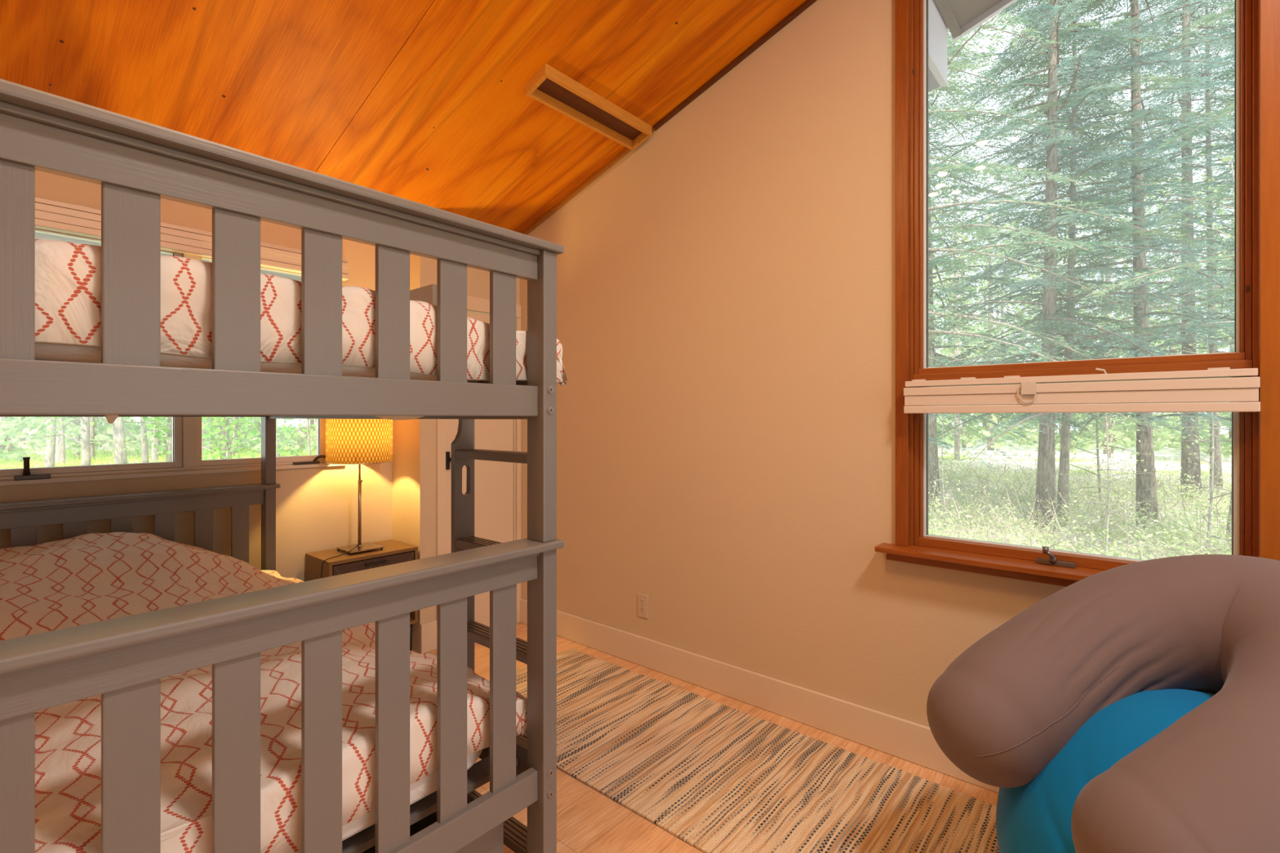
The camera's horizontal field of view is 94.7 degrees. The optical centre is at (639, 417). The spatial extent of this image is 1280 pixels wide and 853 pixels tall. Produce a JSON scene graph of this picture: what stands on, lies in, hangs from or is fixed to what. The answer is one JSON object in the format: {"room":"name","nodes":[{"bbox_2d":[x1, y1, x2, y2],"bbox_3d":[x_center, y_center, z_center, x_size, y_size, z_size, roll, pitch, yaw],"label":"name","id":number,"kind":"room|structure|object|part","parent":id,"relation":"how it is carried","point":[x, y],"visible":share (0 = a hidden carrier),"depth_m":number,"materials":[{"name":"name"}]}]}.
{"room":"bedroom","nodes":[
{"label":"bedroom","id":0,"kind":"room"},
{"bbox_2d":[0,169,391,582],"bbox_3d":[-2.501,0.120,2.238,0.120,2.319,3.362,0,0,40],"label":"wall","id":1,"kind":"structure","parent":0,"point":[317,507],"depth_m":2.96,"materials":[{"name":"white paint"}]},
{"bbox_2d":[35,231,301,281],"bbox_3d":[-3.174,-0.936,2.115,0.725,0.378,6.100,0,0,40],"label":"trim","id":2,"kind":"structure","parent":1,"relation":"attached to","point":[37,235],"depth_m":2.82,"materials":[{"name":"white wood"}]},
{"bbox_2d":[0,227,346,486],"bbox_3d":[-2.083,-0.276,2.682,0.141,1.068,1.420,0,0,40],"label":"window","id":3,"kind":"structure","parent":1,"relation":"in","point":[186,431],"depth_m":2.66,"materials":[{"name":"black wood"}]},
{"bbox_3d":[-2.364,0.188,2.274,0.021,0.075,0.041,0,0,-44],"label":"crank handle","id":4,"kind":"part","parent":3,"relation":"part of","materials":[{"name":"brown metal"}]},
{"bbox_3d":[-2.300,0.210,2.437,0.048,0.025,0.593,0,0,40],"label":"sash rail","id":5,"kind":"part","parent":3,"relation":"part of","materials":[{"name":"brown wood"}]},
{"bbox_3d":[-2.300,-0.754,2.437,0.048,0.029,0.593,0,0,40],"label":"sash rail","id":6,"kind":"part","parent":3,"relation":"part of","materials":[{"name":"white wood"}]},
{"bbox_2d":[35,196,348,280],"bbox_3d":[-2.038,-0.798,2.638,0.058,0.116,1.413,0,0,40],"label":"window blind","id":7,"kind":"object","parent":3,"relation":"attached to","point":[50,215],"visible":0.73,"depth_m":2.58,"materials":[{"name":"beige wood"}]},
{"bbox_3d":[-1.874,-0.754,2.936,0.048,0.029,0.514,0,0,40],"label":"sash rail","id":8,"kind":"part","parent":3,"relation":"part of","materials":[{"name":"white wood"}]},
{"bbox_3d":[-1.874,0.210,2.936,0.048,0.025,0.514,0,0,40],"label":"sash rail","id":9,"kind":"part","parent":3,"relation":"part of","materials":[{"name":"brown wood"}]},
{"bbox_3d":[-1.659,0.215,3.095,0.104,0.040,0.024,0,0,-37],"label":"crank handle","id":10,"kind":"part","parent":3,"relation":"part of","materials":[{"name":"brown metal"}]},
{"bbox_2d":[391,253,410,544],"bbox_3d":[-1.317,0.087,3.372,0.210,2.385,0.100,0,0,40],"label":"wall","id":11,"kind":"structure","parent":0,"point":[401,463],"depth_m":3.33,"materials":[{"name":"white paint"}]},
{"bbox_2d":[0,0,805,233],"bbox_3d":[-0.306,-1.908,0.809,5.315,1.820,4.035,0,0,40],"label":"ceiling","id":12,"kind":"structure","parent":0,"point":[426,102],"depth_m":2.36,"materials":[{"name":"orange wood"}]},
{"bbox_2d":[525,62,652,150],"bbox_3d":[-0.216,-1.433,2.762,0.132,0.085,0.699,0,0,40],"label":"ceiling light fixture","id":13,"kind":"object","parent":12,"relation":"attached to","point":[549,86],"visible":1,"depth_m":2.73,"materials":[{"name":"brown wood"}]},
{"bbox_3d":[-0.215,-1.452,2.764,0.102,0.039,0.663,0,0,40],"label":"panel","id":14,"kind":"part","parent":13,"relation":"part of","materials":[{"name":"brown wood"}]},
{"bbox_2d":[410,253,519,653],"bbox_3d":[-0.981,0.072,3.528,0.100,2.417,0.773,0,0,40],"label":"wall","id":15,"kind":"structure","parent":0,"point":[423,269],"depth_m":3.24,"materials":[{"name":"white paint"}]},
{"bbox_2d":[420,619,436,653],"bbox_3d":[-1.157,1.200,3.232,0.016,0.159,0.095,0,0,40],"label":"baseboard","id":16,"kind":"structure","parent":15,"relation":"attached to","point":[428,629],"depth_m":3.22,"materials":[{"name":"beige wood"}]},
{"bbox_2d":[435,295,520,626],"bbox_3d":[-0.959,0.287,3.505,0.144,1.984,0.576,0,0,40],"label":"door","id":17,"kind":"structure","parent":15,"relation":"in","point":[494,481],"depth_m":3.52,"materials":[{"name":"beige paint"}]},
{"bbox_3d":[-1.107,0.292,3.288,0.018,1.974,0.054,0,0,40],"label":"casing","id":18,"kind":"part","parent":17,"relation":"part of","materials":[{"name":"beige wood"}]},
{"bbox_3d":[-0.938,-0.665,3.487,0.018,0.079,0.576,0,0,40],"label":"casing","id":19,"kind":"part","parent":17,"relation":"part of","materials":[{"name":"beige wood"}]},
{"bbox_3d":[-0.761,0.327,3.694,0.018,1.904,0.031,0,0,40],"label":"casing","id":20,"kind":"part","parent":17,"relation":"part of","materials":[{"name":"beige wood"}]},
{"bbox_2d":[411,622,998,852],"bbox_3d":[-0.306,1.340,0.809,5.315,0.120,4.035,0,0,40],"label":"floor","id":21,"kind":"structure","parent":0,"point":[588,820],"depth_m":2.00,"materials":[{"name":"brown wood"}]},
{"bbox_2d":[0,78,564,852],"bbox_3d":[-1.337,0.419,1.773,2.083,1.720,1.200,0,0,40],"label":"bunk bed","id":22,"kind":"object","parent":21,"relation":"on","point":[136,163],"visible":0.91,"depth_m":1.09,"materials":[{"name":"grey wood"}]},
{"bbox_3d":[-2.112,-0.042,2.396,0.026,0.076,1.025,0,0,40],"label":"rail","id":23,"kind":"part","parent":22,"relation":"part of","materials":[{"name":"grey wood"}]},
{"bbox_3d":[-2.112,0.339,2.396,0.043,0.012,1.025,0,0,40],"label":"cap moulding","id":24,"kind":"part","parent":22,"relation":"part of","materials":[{"name":"grey wood"}]},
{"bbox_3d":[-2.111,0.323,2.395,0.098,0.020,1.142,0,0,40],"label":"cap rail","id":25,"kind":"part","parent":22,"relation":"part of","materials":[{"name":"grey wood"}]},
{"bbox_2d":[35,342,479,423],"bbox_3d":[-1.349,-0.088,1.741,1.888,0.204,1.000,0,0,40],"label":"mattress","id":26,"kind":"object","parent":22,"relation":"on","point":[47,352],"visible":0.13,"depth_m":1.00,"materials":[{"name":"white fabric"}]},
{"bbox_2d":[35,239,567,386],"bbox_3d":[-1.291,-0.203,1.783,1.908,0.232,1.176,0,0,40],"label":"duvet","id":27,"kind":"object","parent":26,"relation":"on","point":[68,275],"visible":0.38,"depth_m":0.99,"materials":[{"name":"fabric"}]},
{"bbox_3d":[-1.766,-0.054,2.803,0.066,0.733,0.044,0,0,40],"label":"post","id":28,"kind":"part","parent":22,"relation":"part of","materials":[{"name":"grey wood"}]},
{"bbox_3d":[-1.766,0.806,2.803,0.066,0.946,0.044,0,0,40],"label":"post","id":29,"kind":"part","parent":22,"relation":"part of","materials":[{"name":"grey wood"}]},
{"bbox_3d":[-0.599,-0.042,1.106,0.026,0.076,1.025,0,0,40],"label":"rail","id":30,"kind":"part","parent":22,"relation":"part of","materials":[{"name":"grey wood"}]},
{"bbox_3d":[-0.599,-0.415,1.106,0.043,0.012,1.025,0,0,40],"label":"cap moulding","id":31,"kind":"part","parent":22,"relation":"part of","materials":[{"name":"grey wood"}]},
{"bbox_3d":[-0.599,0.339,1.106,0.043,0.012,1.025,0,0,40],"label":"cap moulding","id":32,"kind":"part","parent":22,"relation":"part of","materials":[{"name":"grey wood"}]},
{"bbox_3d":[-0.600,-0.431,1.107,0.098,0.020,1.142,0,0,40],"label":"cap rail","id":33,"kind":"part","parent":22,"relation":"part of","materials":[{"name":"grey wood"}]},
{"bbox_3d":[-0.600,0.323,1.107,0.098,0.020,1.142,0,0,40],"label":"cap rail","id":34,"kind":"part","parent":22,"relation":"part of","materials":[{"name":"grey wood"}]},
{"bbox_2d":[293,645,482,852],"bbox_3d":[-1.354,0.813,1.745,1.875,0.166,1.010,0,0,40],"label":"mattress","id":35,"kind":"object","parent":22,"relation":"on","point":[421,788],"visible":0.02,"depth_m":1.31,"materials":[{"name":"white fabric"}]},
{"bbox_2d":[0,532,527,852],"bbox_3d":[-1.332,0.652,1.759,1.914,0.447,1.086,0,0,40],"label":"duvet","id":36,"kind":"object","parent":35,"relation":"on","point":[86,579],"visible":0.58,"depth_m":1.36,"materials":[{"name":"fabric"}]},
{"bbox_3d":[-1.008,-0.056,2.159,1.922,0.119,0.026,0,0,40],"label":"rail","id":37,"kind":"part","parent":22,"relation":"part of","materials":[{"name":"grey wood"}]},
{"bbox_3d":[-1.188,-0.381,2.312,1.448,0.072,0.022,0,0,40],"label":"guard rail","id":38,"kind":"part","parent":22,"relation":"part of","materials":[{"name":"grey wood"}]},
{"bbox_3d":[-0.599,0.927,1.106,0.026,0.075,1.025,0,0,40],"label":"rail","id":39,"kind":"part","parent":22,"relation":"part of","materials":[{"name":"grey wood"}]},
{"bbox_3d":[-1.008,0.915,2.159,1.922,0.100,0.026,0,0,40],"label":"rail","id":40,"kind":"part","parent":22,"relation":"part of","materials":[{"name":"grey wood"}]},
{"bbox_3d":[-0.252,-0.054,1.513,0.066,0.733,0.044,0,0,40],"label":"post","id":41,"kind":"part","parent":22,"relation":"part of","materials":[{"name":"grey wood"}]},
{"bbox_3d":[-0.252,0.806,1.513,0.066,0.946,0.044,0,0,40],"label":"post","id":42,"kind":"part","parent":22,"relation":"part of","materials":[{"name":"grey wood"}]},
{"bbox_2d":[305,539,417,651],"bbox_3d":[-1.456,0.988,3.108,0.303,0.582,0.458,0,0,40],"label":"nightstand","id":43,"kind":"object","parent":21,"relation":"on","point":[393,552],"visible":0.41,"depth_m":3.02,"materials":[{"name":"brown wood"}]},
{"bbox_3d":[-1.604,0.903,2.944,0.291,0.374,0.016,0,0,40],"label":"panel","id":44,"kind":"part","parent":43,"relation":"part of","materials":[{"name":"brown wood"}]},
{"bbox_2d":[320,418,392,578],"bbox_3d":[-1.497,0.599,3.072,0.322,1.343,0.398,0,0,40],"label":"table lamp","id":45,"kind":"object","parent":43,"relation":"on","point":[358,442],"visible":0.73,"depth_m":2.97,"materials":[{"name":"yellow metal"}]},
{"bbox_3d":[-1.510,0.954,2.974,0.077,0.633,0.241,0,0,33],"label":"power cord","id":46,"kind":"part","parent":45,"relation":"part of","materials":[{"name":"black plastic"}]},
{"bbox_3d":[-1.472,0.080,3.101,0.318,0.300,0.318,0,0,40],"label":"lamp shade","id":47,"kind":"part","parent":45,"relation":"part of","materials":[{"name":"yellow fabric"}]},
{"bbox_3d":[-1.474,0.427,3.103,0.022,0.504,0.022,0,0,40],"label":"stem","id":48,"kind":"part","parent":45,"relation":"part of","materials":[{"name":"silver metal"}]},
{"bbox_3d":[-1.461,0.706,3.112,0.291,0.018,0.458,0,0,40],"label":"panel","id":49,"kind":"part","parent":43,"relation":"part of","materials":[{"name":"brown wood"}]},
{"bbox_3d":[-1.359,0.799,3.026,0.019,0.157,0.416,0,0,40],"label":"drawer","id":50,"kind":"part","parent":43,"relation":"part of","materials":[{"name":"brown wood"}]},
{"bbox_3d":[-1.347,0.742,3.014,0.015,0.010,0.110,0,0,40],"label":"handle","id":51,"kind":"part","parent":43,"relation":"part of","materials":[{"name":"black metal"}]},
{"bbox_3d":[-1.317,0.903,3.280,0.291,0.374,0.016,0,0,40],"label":"panel","id":52,"kind":"part","parent":43,"relation":"part of","materials":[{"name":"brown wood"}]},
{"bbox_3d":[-1.244,1.194,3.189,0.026,0.170,0.026,0,0,40],"label":"leg","id":53,"kind":"part","parent":43,"relation":"part of","materials":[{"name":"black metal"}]},
{"bbox_3d":[-1.461,1.099,3.112,0.291,0.018,0.458,0,0,40],"label":"panel","id":54,"kind":"part","parent":43,"relation":"part of","materials":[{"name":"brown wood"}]},
{"bbox_2d":[361,793,503,852],"bbox_3d":[-1.309,1.143,1.690,1.715,0.250,0.955,0,0,40],"label":"storage drawer","id":55,"kind":"object","parent":21,"relation":"on","point":[492,842],"visible":0.02,"depth_m":1.48,"materials":[{"name":"grey wood"}]},
{"bbox_3d":[-1.013,1.143,2.053,1.694,0.250,0.020,0,0,40],"label":"panel","id":56,"kind":"part","parent":55,"relation":"part of","materials":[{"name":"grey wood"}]},
{"bbox_3d":[-0.664,1.143,1.141,0.020,0.250,0.955,0,0,40],"label":"panel","id":57,"kind":"part","parent":55,"relation":"part of","materials":[{"name":"grey wood"}]},
{"bbox_2d":[488,648,999,852],"bbox_3d":[0.328,1.272,2.157,2.504,0.010,0.831,0,0,40],"label":"rug","id":58,"kind":"object","parent":21,"relation":"on","point":[717,777],"visible":0.82,"depth_m":2.07,"materials":[{"name":"beige fabric"}]},
{"bbox_2d":[995,688,1215,852],"bbox_3d":[1.215,0.943,1.317,0.718,0.657,0.758,0,0,40],"label":"bean bag","id":59,"kind":"object","parent":58,"relation":"on","point":[1035,816],"visible":0.29,"depth_m":1.28,"materials":[{"name":"blue fabric"}]},
{"bbox_2d":[926,554,1279,852],"bbox_3d":[1.190,0.618,1.267,0.878,0.587,0.802,0,0,-8],"label":"pillow","id":60,"kind":"object","parent":59,"relation":"on","point":[1011,702],"visible":0.94,"depth_m":1.32,"materials":[{"name":"grey fabric"}]},
{"bbox_2d":[520,0,1065,727],"bbox_3d":[1.096,-0.680,2.199,4.785,3.921,0.100,0,0,40],"label":"wall","id":61,"kind":"structure","parent":0,"point":[726,287],"depth_m":2.61,"materials":[{"name":"white paint"}]},
{"bbox_2d":[522,147,631,235],"bbox_3d":[-0.397,-1.274,3.392,0.965,0.322,0.021,0,0,40],"label":"trim","id":62,"kind":"structure","parent":61,"relation":"attached to","point":[626,150],"depth_m":3.34,"materials":[{"name":"brown wood"}]},
{"bbox_2d":[637,593,648,618],"bbox_3d":[0.015,0.973,3.049,0.070,0.118,0.008,0,0,40],"label":"wall outlet","id":63,"kind":"object","parent":61,"relation":"attached to","point":[642,600],"visible":1,"depth_m":3.04,"materials":[{"name":"beige plastic"}]},
{"bbox_2d":[640,599,644,605],"bbox_3d":[0.013,0.952,3.047,0.033,0.033,0.002,0,0,40],"label":"receptacle","id":64,"kind":"object","parent":63,"relation":"attached to","point":[642,601],"depth_m":3.05,"materials":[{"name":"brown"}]},
{"bbox_2d":[640,606,644,613],"bbox_3d":[0.013,0.993,3.047,0.033,0.033,0.002,0,0,40],"label":"receptacle","id":65,"kind":"object","parent":63,"relation":"attached to","point":[642,608],"depth_m":3.05,"materials":[{"name":"brown plastic"}]},
{"bbox_2d":[653,0,817,130],"bbox_3d":[1.475,-2.047,1.796,3.685,1.177,0.021,0,0,40],"label":"trim","id":66,"kind":"structure","parent":61,"relation":"attached to","point":[806,3],"depth_m":2.67,"materials":[{"name":"brown wood"}]},
{"bbox_2d":[519,598,999,793],"bbox_3d":[1.052,1.206,2.161,4.763,0.145,0.016,0,0,40],"label":"baseboard","id":67,"kind":"structure","parent":61,"relation":"attached to","point":[908,740],"depth_m":2.55,"materials":[{"name":"beige wood"}]},
{"bbox_2d":[928,0,1017,90],"bbox_3d":[1.970,-2.215,2.003,3.600,1.290,0.725,0,0,40],"label":"roof eave","id":68,"kind":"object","parent":61,"relation":"attached to","point":[961,17],"depth_m":2.71,"materials":[{"name":"grey paint"}]},
{"bbox_3d":[0.897,-1.581,2.849,0.869,0.018,0.620,0,0,40],"label":"soffit panel","id":69,"kind":"part","parent":68,"relation":"part of","materials":[{"name":"grey paint"}]},
{"bbox_2d":[875,0,1279,586],"bbox_3d":[1.378,-0.545,1.896,1.162,3.050,0.187,0,0,40],"label":"window","id":70,"kind":"structure","parent":61,"relation":"in","point":[1255,436],"depth_m":1.77,"materials":[{"name":"orange wood"}]},
{"bbox_3d":[0.985,-0.670,2.217,0.044,2.300,0.016,0,0,40],"label":"casing","id":71,"kind":"part","parent":70,"relation":"part of","materials":[{"name":"orange wood"}]},
{"bbox_3d":[1.390,0.464,1.956,0.859,0.031,0.060,0,0,40],"label":"sash rail","id":72,"kind":"part","parent":70,"relation":"part of","materials":[{"name":"orange wood"}]},
{"bbox_3d":[1.332,0.448,1.914,0.047,0.057,0.028,0,0,-13],"label":"crank handle","id":73,"kind":"part","parent":70,"relation":"part of","materials":[{"name":"grey metal"}]},
{"bbox_3d":[1.390,-0.173,1.956,0.859,0.022,0.060,0,0,40],"label":"sash rail","id":74,"kind":"part","parent":70,"relation":"part of","materials":[{"name":"orange wood"}]},
{"bbox_2d":[903,367,1260,413],"bbox_3d":[1.320,-0.084,1.877,0.902,0.137,0.065,0,0,40],"label":"window blind","id":75,"kind":"object","parent":70,"relation":"attached to","point":[1187,394],"visible":1,"depth_m":1.79,"materials":[{"name":"beige wood"}]},
{"bbox_3d":[1.322,-0.029,1.879,0.902,0.027,0.054,0,0,40],"label":"rail","id":76,"kind":"part","parent":75,"relation":"part of","materials":[{"name":"beige wood"}]},
{"bbox_3d":[1.747,-0.545,1.556,0.159,3.050,0.034,0,0,40],"label":"casing","id":77,"kind":"part","parent":70,"relation":"part of","materials":[{"name":"brown wood"}]},
{"label":"outside","id":78,"kind":"structure","parent":0,"visible":0},
{"bbox_2d":[0,430,1231,559],"bbox_3d":[3.679,2.002,42.854,170.000,0.442,150.000,0,0,40],"label":"ground","id":79,"kind":"structure","parent":78,"point":[107,446],"depth_m":19.69,"materials":[{"name":"green plant"}]},
{"bbox_2d":[3,417,106,466],"bbox_3d":[-16.059,-3.676,15.938,3.708,11.226,4.264,0,0,-9],"label":"tree","id":80,"kind":"object","parent":79,"relation":"on","point":[50,453],"visible":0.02,"depth_m":15.92,"materials":[{"name":"grey plant"}]},
{"bbox_2d":[21,417,143,465],"bbox_3d":[-14.489,-3.116,15.355,3.838,10.104,3.337,0,0,12],"label":"tree","id":81,"kind":"object","parent":79,"relation":"on","point":[85,422],"visible":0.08,"depth_m":15.41,"materials":[{"name":"grey plant"}]},
{"bbox_2d":[102,417,172,462],"bbox_3d":[-15.222,-3.660,17.728,3.914,11.193,3.867,0,0,-35],"label":"tree","id":82,"kind":"object","parent":79,"relation":"on","point":[144,454],"visible":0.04,"depth_m":17.86,"materials":[{"name":"grey plant"}]},
{"bbox_2d":[89,417,205,463],"bbox_3d":[-13.591,-5.078,15.519,4.635,14.033,5.330,0,0,27],"label":"tree","id":83,"kind":"object","parent":79,"relation":"on","point":[120,456],"visible":0.05,"depth_m":15.46,"materials":[{"name":"grey plant"}]},
{"bbox_2d":[0,443,315,469],"bbox_3d":[-11.039,1.647,26.344,33.306,0.587,26.115,0,0,40],"label":"grass","id":84,"kind":"structure","parent":79,"relation":"on","point":[100,461],"depth_m":25.71,"materials":[{"name":"green plant"}]},
{"bbox_2d":[123,417,205,462],"bbox_3d":[-14.008,-4.126,18.035,4.240,12.125,4.189,0,0,-26],"label":"tree","id":85,"kind":"object","parent":79,"relation":"on","point":[169,443],"visible":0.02,"depth_m":17.80,"materials":[{"name":"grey plant"}]},
{"bbox_2d":[150,417,296,460],"bbox_3d":[-7.456,0.000,10.334,2.438,3.869,2.091,0,0,6],"label":"sapling","id":86,"kind":"object","parent":79,"relation":"on","point":[218,453],"visible":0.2,"depth_m":10.20,"materials":[{"name":"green plant"}]},
{"bbox_2d":[215,417,239,459],"bbox_3d":[-13.827,-5.919,19.889,5.191,15.717,5.970,0,0,-18],"label":"tree","id":87,"kind":"object","parent":79,"relation":"on","point":[220,426],"visible":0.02,"depth_m":19.71,"materials":[{"name":"grey plant"}]},
{"bbox_2d":[210,417,316,457],"bbox_3d":[-12.638,-3.660,20.332,3.867,11.193,3.914,0,0,-2],"label":"tree","id":88,"kind":"object","parent":79,"relation":"on","point":[251,418],"visible":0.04,"depth_m":20.57,"materials":[{"name":"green plant"}]},
{"bbox_2d":[236,418,316,457],"bbox_3d":[-5.935,-0.193,10.387,2.301,4.256,2.681,0,0,-19],"label":"sapling","id":89,"kind":"object","parent":79,"relation":"on","point":[285,428],"visible":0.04,"depth_m":10.32,"materials":[{"name":"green plant"}]},
{"bbox_2d":[0,143,1234,462],"bbox_3d":[5.463,-5.085,39.731,105.400,13.915,44.568,0,0,8],"label":"woods","id":90,"kind":"object","parent":79,"relation":"on","point":[11,426],"visible":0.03,"depth_m":29.70,"materials":[{"name":"green plant"}]},
{"bbox_2d":[0,171,1234,465],"bbox_3d":[4.599,-4.518,36.864,89.982,13.208,37.166,0,0,10],"label":"trunks","id":91,"kind":"object","parent":79,"relation":"on","point":[60,455],"visible":0.02,"depth_m":27.86,"materials":[{"name":"grey plant"}]},
{"bbox_2d":[928,413,954,464],"bbox_3d":[2.383,-5.088,10.668,5.912,14.004,5.473,0,0,30],"label":"tree","id":92,"kind":"object","parent":79,"relation":"on","point":[930,438],"visible":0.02,"depth_m":8.72,"materials":[{"name":"green plant"}]},
{"bbox_2d":[928,404,977,533],"bbox_3d":[4.809,0.601,9.414,0.959,2.641,1.410,0,0,16],"label":"shrub","id":93,"kind":"object","parent":79,"relation":"on","point":[942,449],"visible":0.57,"depth_m":9.32,"materials":[{"name":"green plant"}]},
{"bbox_2d":[928,95,1031,440],"bbox_3d":[6.902,-5.788,16.374,6.503,15.404,6.020,0,0,28],"label":"tree","id":94,"kind":"object","parent":79,"relation":"on","point":[987,206],"visible":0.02,"depth_m":15.82,"materials":[{"name":"green plant"}]},
{"bbox_2d":[928,4,1089,511],"bbox_3d":[5.859,-4.589,12.188,5.439,13.003,6.104,0,0,-23],"label":"tree","id":95,"kind":"object","parent":79,"relation":"on","point":[932,426],"visible":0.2,"depth_m":11.85,"materials":[{"name":"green plant"}]},
{"bbox_2d":[928,11,1160,431],"bbox_3d":[3.320,-5.239,8.332,6.715,14.303,5.983,0,0,-19],"label":"tree","id":96,"kind":"object","parent":79,"relation":"on","point":[962,166],"visible":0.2,"depth_m":7.60,"materials":[{"name":"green plant"}]},
{"bbox_2d":[938,0,1210,430],"bbox_3d":[10.375,-4.914,14.828,5.711,13.653,6.409,0,0,8],"label":"tree","id":97,"kind":"object","parent":79,"relation":"on","point":[1004,108],"visible":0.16,"depth_m":14.91,"materials":[{"name":"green plant"}]},
{"bbox_2d":[928,436,1231,559],"bbox_3d":[7.891,0.757,12.982,15.369,2.227,18.110,0,0,40],"label":"undergrowth","id":98,"kind":"object","parent":79,"relation":"on","point":[1076,507],"visible":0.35,"depth_m":9.59,"materials":[{"name":"green plant"}]},
{"bbox_2d":[928,447,1231,559],"bbox_3d":[7.808,1.171,12.112,14.057,1.421,16.629,0,0,40],"label":"grass","id":99,"kind":"structure","parent":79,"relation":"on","point":[1078,481],"depth_m":9.04,"materials":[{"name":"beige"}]},
{"bbox_2d":[928,0,1234,531],"bbox_3d":[6.742,-5.088,9.971,5.473,14.004,5.912,0,0,30],"label":"tree","id":100,"kind":"object","parent":79,"relation":"on","point":[1046,470],"visible":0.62,"depth_m":9.80,"materials":[{"name":"green plant"}]},
{"bbox_2d":[934,0,1234,525],"bbox_3d":[7.777,-4.088,10.795,4.881,12.004,4.738,0,0,21],"label":"tree","id":101,"kind":"object","parent":79,"relation":"on","point":[1064,467],"visible":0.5,"depth_m":10.33,"materials":[{"name":"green plant"}]},
{"bbox_2d":[955,0,1234,528],"bbox_3d":[8.960,-5.088,10.508,5.473,14.004,5.912,0,0,-2],"label":"tree","id":102,"kind":"object","parent":79,"relation":"on","point":[1144,481],"visible":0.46,"depth_m":10.23,"materials":[{"name":"green plant"}]},
{"bbox_2d":[1033,307,1165,524],"bbox_3d":[8.084,0.002,10.531,1.985,3.841,1.581,0,0,24],"label":"tree","id":103,"kind":"object","parent":79,"relation":"on","point":[1098,469],"visible":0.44,"depth_m":10.61,"materials":[{"name":"green plant"}]},
{"bbox_2d":[990,0,1234,498],"bbox_3d":[12.728,-6.838,14.022,7.390,17.505,6.841,0,0,19],"label":"tree","id":104,"kind":"object","parent":79,"relation":"on","point":[1184,455],"visible":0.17,"depth_m":13.69,"materials":[{"name":"green plant"}]},
{"bbox_2d":[1049,403,1174,559],"bbox_3d":[5.688,0.721,7.068,1.282,2.401,0.872,0,0,29],"label":"shrub","id":105,"kind":"object","parent":79,"relation":"on","point":[1105,414],"visible":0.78,"depth_m":7.08,"materials":[{"name":"green plant"}]},
{"bbox_2d":[1077,0,1234,309],"bbox_3d":[7.350,-4.388,4.843,5.125,12.605,4.975,0,0,-5],"label":"tree","id":106,"kind":"object","parent":79,"relation":"on","point":[1228,110],"visible":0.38,"depth_m":6.21,"materials":[{"name":"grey plant"}]},
{"bbox_2d":[1080,0,1234,495],"bbox_3d":[13.781,-5.239,14.409,5.983,14.303,6.715,0,0,-11],"label":"tree","id":107,"kind":"object","parent":79,"relation":"on","point":[1218,457],"visible":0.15,"depth_m":14.26,"materials":[{"name":"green plant"}]},
{"bbox_2d":[1119,153,1234,548],"bbox_3d":[8.801,-1.077,8.427,2.180,6.001,3.205,0,0,-9],"label":"tree","id":108,"kind":"object","parent":79,"relation":"on","point":[1225,158],"visible":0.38,"depth_m":8.74,"materials":[{"name":"green plant"}]},
{"bbox_2d":[1151,328,1231,555],"bbox_3d":[6.631,0.433,6.805,1.081,2.977,1.590,0,0,31],"label":"tree","id":109,"kind":"object","parent":79,"relation":"on","point":[1209,525],"visible":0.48,"depth_m":6.88,"materials":[{"name":"green plant"}]},
{"bbox_2d":[1177,44,1234,352],"bbox_3d":[13.142,-5.288,10.370,5.686,14.405,5.857,0,0,-11],"label":"tree","id":110,"kind":"object","parent":79,"relation":"on","point":[1221,228],"visible":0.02,"depth_m":12.24,"materials":[{"name":"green plant"}]},
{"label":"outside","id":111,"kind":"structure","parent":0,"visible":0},
{"bbox_2d":[937,442,1231,462],"bbox_3d":[18.338,1.850,36.929,140.000,0.260,20.000,0,0,40],"label":"road","id":112,"kind":"structure","parent":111,"point":[1117,453],"depth_m":30.13,"materials":[{"name":"white asphalt"}]}
]}

